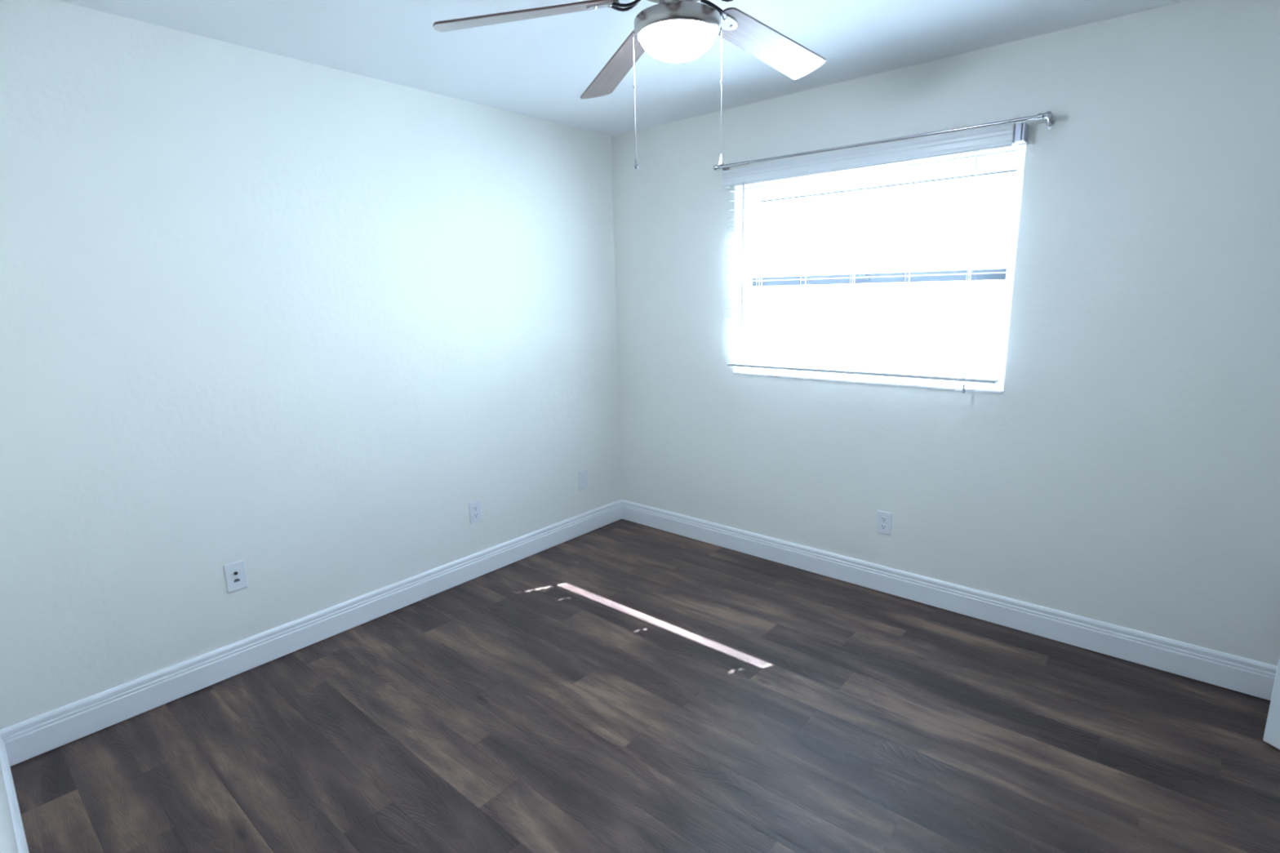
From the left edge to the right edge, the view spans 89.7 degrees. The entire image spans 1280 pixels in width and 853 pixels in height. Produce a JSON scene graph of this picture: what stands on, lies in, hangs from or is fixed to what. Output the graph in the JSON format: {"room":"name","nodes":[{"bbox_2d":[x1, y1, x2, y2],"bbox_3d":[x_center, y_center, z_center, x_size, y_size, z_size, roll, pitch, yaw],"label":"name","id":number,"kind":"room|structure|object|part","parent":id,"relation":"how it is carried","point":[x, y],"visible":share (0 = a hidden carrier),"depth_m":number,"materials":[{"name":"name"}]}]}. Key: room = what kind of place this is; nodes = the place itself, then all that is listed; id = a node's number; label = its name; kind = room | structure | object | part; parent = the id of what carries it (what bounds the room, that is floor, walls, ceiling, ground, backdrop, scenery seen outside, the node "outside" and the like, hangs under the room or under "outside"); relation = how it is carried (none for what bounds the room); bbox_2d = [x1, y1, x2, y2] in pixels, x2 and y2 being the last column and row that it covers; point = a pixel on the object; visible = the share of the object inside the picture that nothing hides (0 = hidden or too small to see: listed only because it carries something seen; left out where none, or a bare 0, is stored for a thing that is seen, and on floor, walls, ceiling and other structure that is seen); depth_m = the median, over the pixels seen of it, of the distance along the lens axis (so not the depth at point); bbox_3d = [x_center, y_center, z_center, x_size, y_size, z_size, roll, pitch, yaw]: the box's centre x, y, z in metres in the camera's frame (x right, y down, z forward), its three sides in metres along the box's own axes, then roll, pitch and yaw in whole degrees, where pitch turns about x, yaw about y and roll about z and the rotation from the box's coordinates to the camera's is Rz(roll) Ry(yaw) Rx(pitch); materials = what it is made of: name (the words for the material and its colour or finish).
{"room":"empty bedroom","nodes":[
{"label":"empty bedroom","id":0,"kind":"room"},
{"bbox_2d":[0,761,18,852],"bbox_3d":[-0.859,0.160,0.689,3.543,2.440,0.115,9,15,41],"label":"wall","id":1,"kind":"structure","parent":0,"point":[8,844],"depth_m":1.39,"materials":[{"name":"paint"}]},
{"bbox_2d":[0,735,29,852],"bbox_3d":[-1.404,1.178,1.507,1.901,0.132,0.016,9,15,41],"label":"baseboard","id":2,"kind":"structure","parent":1,"relation":"attached to","point":[21,841],"depth_m":1.83,"materials":[{"name":"paint"}]},
{"bbox_2d":[0,0,621,729],"bbox_3d":[-1.365,-0.289,2.926,0.200,2.540,3.900,9,15,40],"label":"wall","id":3,"kind":"structure","parent":0,"point":[289,318],"depth_m":2.56,"materials":[{"name":"paint"}]},
{"bbox_2d":[223,560,248,592],"bbox_3d":[-1.633,0.607,2.604,0.015,0.117,0.073,9,15,40],"label":"jack plate","id":4,"kind":"object","parent":3,"relation":"attached to","point":[235,574],"visible":1,"depth_m":2.60,"materials":[{"name":"white plastic"}]},
{"bbox_2d":[0,499,622,766],"bbox_3d":[-1.117,0.814,3.252,0.016,0.132,3.060,9,15,40],"label":"baseboard","id":5,"kind":"structure","parent":3,"relation":"attached to","point":[24,740],"depth_m":2.70,"materials":[{"name":"paint"}]},
{"bbox_2d":[468,499,481,524],"bbox_3d":[-0.886,0.460,3.467,0.010,0.116,0.071,9,15,40],"label":"duplex outlet","id":6,"kind":"object","parent":3,"relation":"attached to","point":[475,514],"visible":1,"depth_m":3.46,"materials":[{"name":"white plastic"}]},
{"bbox_2d":[472,505,478,511],"bbox_3d":[-0.884,0.441,3.461,0.003,0.027,0.033,9,15,40],"label":"receptacle","id":7,"kind":"object","parent":6,"relation":"attached to","point":[475,508],"depth_m":3.46,"materials":[{"name":"white plastic"}]},
{"bbox_2d":[473,512,479,518],"bbox_3d":[-0.883,0.479,3.469,0.003,0.027,0.033,9,15,40],"label":"receptacle","id":8,"kind":"object","parent":6,"relation":"attached to","point":[476,515],"depth_m":3.47,"materials":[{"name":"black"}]},
{"bbox_2d":[578,469,588,489],"bbox_3d":[-0.356,0.336,4.074,0.008,0.117,0.074,9,15,40],"label":"blank plate","id":9,"kind":"object","parent":3,"relation":"attached to","point":[583,475],"visible":1,"depth_m":4.07,"materials":[{"name":"white plastic"}]},
{"bbox_2d":[56,0,1187,136],"bbox_3d":[-0.004,-1.225,0.982,4.540,0.120,4.700,9,15,40],"label":"ceiling","id":10,"kind":"structure","parent":0,"point":[541,68],"depth_m":2.43,"materials":[{"name":"paint"}]},
{"bbox_2d":[432,0,826,168],"bbox_3d":[0.141,-1.032,1.791,1.253,0.589,1.242,9,15,40],"label":"ceiling fan","id":11,"kind":"object","parent":10,"relation":"hanging from","point":[674,31],"visible":1,"depth_m":1.77,"materials":[{"name":"silver metal"}]},
{"bbox_3d":[-0.303,-1.101,1.720,0.495,0.006,0.129,-11,25,-4],"label":"blade","id":12,"kind":"part","parent":11,"relation":"part of","materials":[{"name":"brown wood"}]},
{"bbox_3d":[-0.066,-1.196,2.128,0.129,0.006,0.495,-22,11,-22],"label":"blade","id":13,"kind":"part","parent":11,"relation":"part of","materials":[{"name":"brown wood"}]},
{"bbox_3d":[-0.013,-0.929,1.810,0.007,0.331,0.004,0,12,4],"label":"pull chain","id":14,"kind":"part","parent":11,"relation":"part of","materials":[{"name":"grey metal"}]},
{"bbox_3d":[0.104,-1.052,1.778,0.214,0.069,0.214,9,15,40],"label":"lamp shade","id":15,"kind":"part","parent":11,"relation":"part of","materials":[{"name":"white glass"}]},
{"bbox_3d":[0.226,-0.929,1.796,0.007,0.335,0.004,0,12,4],"label":"pull chain","id":16,"kind":"part","parent":11,"relation":"part of","materials":[{"name":"grey metal"}]},
{"bbox_3d":[0.405,-1.200,2.030,0.495,0.006,0.129,-4,-4,-42],"label":"blade","id":17,"kind":"part","parent":11,"relation":"part of","materials":[{"name":"grey wood"}]},
{"bbox_2d":[10,519,1279,852],"bbox_3d":[0.015,1.281,1.458,4.540,0.100,4.801,9,15,40],"label":"floor","id":18,"kind":"structure","parent":0,"point":[621,686],"depth_m":2.20,"materials":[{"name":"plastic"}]},
{"bbox_2d":[611,0,1279,666],"bbox_3d":[1.220,-0.385,3.132,3.440,2.440,0.200,9,15,40],"label":"wall","id":19,"kind":"structure","parent":0,"point":[1124,471],"depth_m":2.60,"materials":[{"name":"paint"}]},
{"bbox_2d":[733,148,1026,394],"bbox_3d":[1.077,-0.721,3.144,1.354,1.002,0.156,9,15,40],"label":"window","id":20,"kind":"structure","parent":19,"relation":"in","point":[1019,158],"depth_m":3.08,"materials":[{"name":"white plastic"}]},
{"bbox_3d":[1.066,-0.231,3.219,1.352,0.012,0.091,9,15,40],"label":"sill","id":21,"kind":"part","parent":20,"relation":"part of","materials":[{"name":"paint"}]},
{"bbox_2d":[721,122,1028,393],"bbox_3d":[0.992,-0.740,3.063,1.390,1.071,0.081,9,15,40],"label":"window blind","id":22,"kind":"object","parent":20,"relation":"attached to","point":[1001,135],"visible":1,"depth_m":2.92,"materials":[{"name":"grey plastic"}]},
{"bbox_3d":[0.627,-0.782,3.373,0.005,0.965,0.054,9,15,40],"label":"ladder cord","id":23,"kind":"part","parent":22,"relation":"part of","materials":[{"name":"white fabric"}]},
{"bbox_3d":[0.817,-0.757,3.212,0.005,0.958,0.054,9,15,40],"label":"ladder cord","id":24,"kind":"part","parent":22,"relation":"part of","materials":[{"name":"white fabric"}]},
{"bbox_3d":[1.009,-0.724,3.050,0.005,0.965,0.054,9,15,40],"label":"ladder cord","id":25,"kind":"part","parent":22,"relation":"part of","materials":[{"name":"white fabric"}]},
{"bbox_3d":[1.006,-0.269,3.158,1.339,0.014,0.046,9,15,40],"label":"rail","id":26,"kind":"part","parent":22,"relation":"part of","materials":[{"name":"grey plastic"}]},
{"bbox_3d":[1.203,-0.698,2.886,0.005,0.958,0.054,9,15,40],"label":"ladder cord","id":27,"kind":"part","parent":22,"relation":"part of","materials":[{"name":"white fabric"}]},
{"bbox_3d":[1.395,-0.665,2.725,0.005,0.965,0.054,9,15,40],"label":"ladder cord","id":28,"kind":"part","parent":22,"relation":"part of","materials":[{"name":"white fabric"}]},
{"bbox_3d":[1.387,-0.657,2.698,0.024,0.970,0.014,9,15,40],"label":"lift cord","id":29,"kind":"part","parent":22,"relation":"part of","materials":[{"name":"white fabric"}]},
{"bbox_3d":[1.111,-0.515,3.209,1.280,0.477,0.024,9,15,40],"label":"sash","id":30,"kind":"part","parent":20,"relation":"part of","materials":[{"name":"white plastic"}]},
{"bbox_3d":[1.117,-0.936,3.141,1.280,0.460,0.026,9,15,40],"label":"sash","id":31,"kind":"part","parent":20,"relation":"part of","materials":[{"name":"white plastic"}]},
{"bbox_2d":[713,111,1054,170],"bbox_3d":[0.992,-1.265,2.928,1.524,0.074,0.106,9,15,40],"label":"curtain rod","id":32,"kind":"object","parent":19,"relation":"attached to","point":[1048,115],"visible":0.89,"depth_m":2.74,"materials":[{"name":"grey metal"}]},
{"bbox_2d":[875,510,892,535],"bbox_3d":[1.210,0.479,3.192,0.071,0.116,0.010,9,15,40],"label":"duplex outlet","id":33,"kind":"object","parent":19,"relation":"attached to","point":[884,519],"visible":1,"depth_m":3.19,"materials":[{"name":"white plastic"}]},
{"bbox_2d":[880,524,887,529],"bbox_3d":[1.209,0.498,3.194,0.033,0.027,0.003,9,15,40],"label":"receptacle","id":34,"kind":"object","parent":33,"relation":"attached to","point":[882,526],"depth_m":3.19,"materials":[{"name":"white plastic"}]},
{"bbox_2d":[880,516,887,522],"bbox_3d":[1.208,0.460,3.186,0.033,0.027,0.003,9,15,40],"label":"receptacle","id":35,"kind":"object","parent":33,"relation":"attached to","point":[883,519],"depth_m":3.18,"materials":[{"name":"white plastic"}]},
{"bbox_2d":[621,499,1277,700],"bbox_3d":[1.173,0.760,3.283,3.440,0.132,0.016,9,15,40],"label":"baseboard","id":36,"kind":"structure","parent":19,"relation":"attached to","point":[1256,678],"depth_m":2.91,"materials":[{"name":"paint"}]},
{"bbox_3d":[1.478,0.098,0.753,0.110,2.440,3.150,9,15,40],"label":"wall","id":37,"kind":"structure","parent":0,"visible":0},
{"bbox_2d":[1262,655,1279,749],"bbox_3d":[2.160,0.065,1.835,0.303,2.018,0.407,9,15,40],"label":"door","id":38,"kind":"structure","parent":37,"relation":"in","point":[1272,731],"depth_m":2.09,"materials":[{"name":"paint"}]},
{"label":"outside","id":39,"kind":"structure","parent":0,"visible":0},
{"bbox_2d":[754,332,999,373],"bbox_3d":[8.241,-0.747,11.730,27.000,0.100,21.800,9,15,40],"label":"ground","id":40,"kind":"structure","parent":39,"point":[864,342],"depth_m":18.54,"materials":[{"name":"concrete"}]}
]}

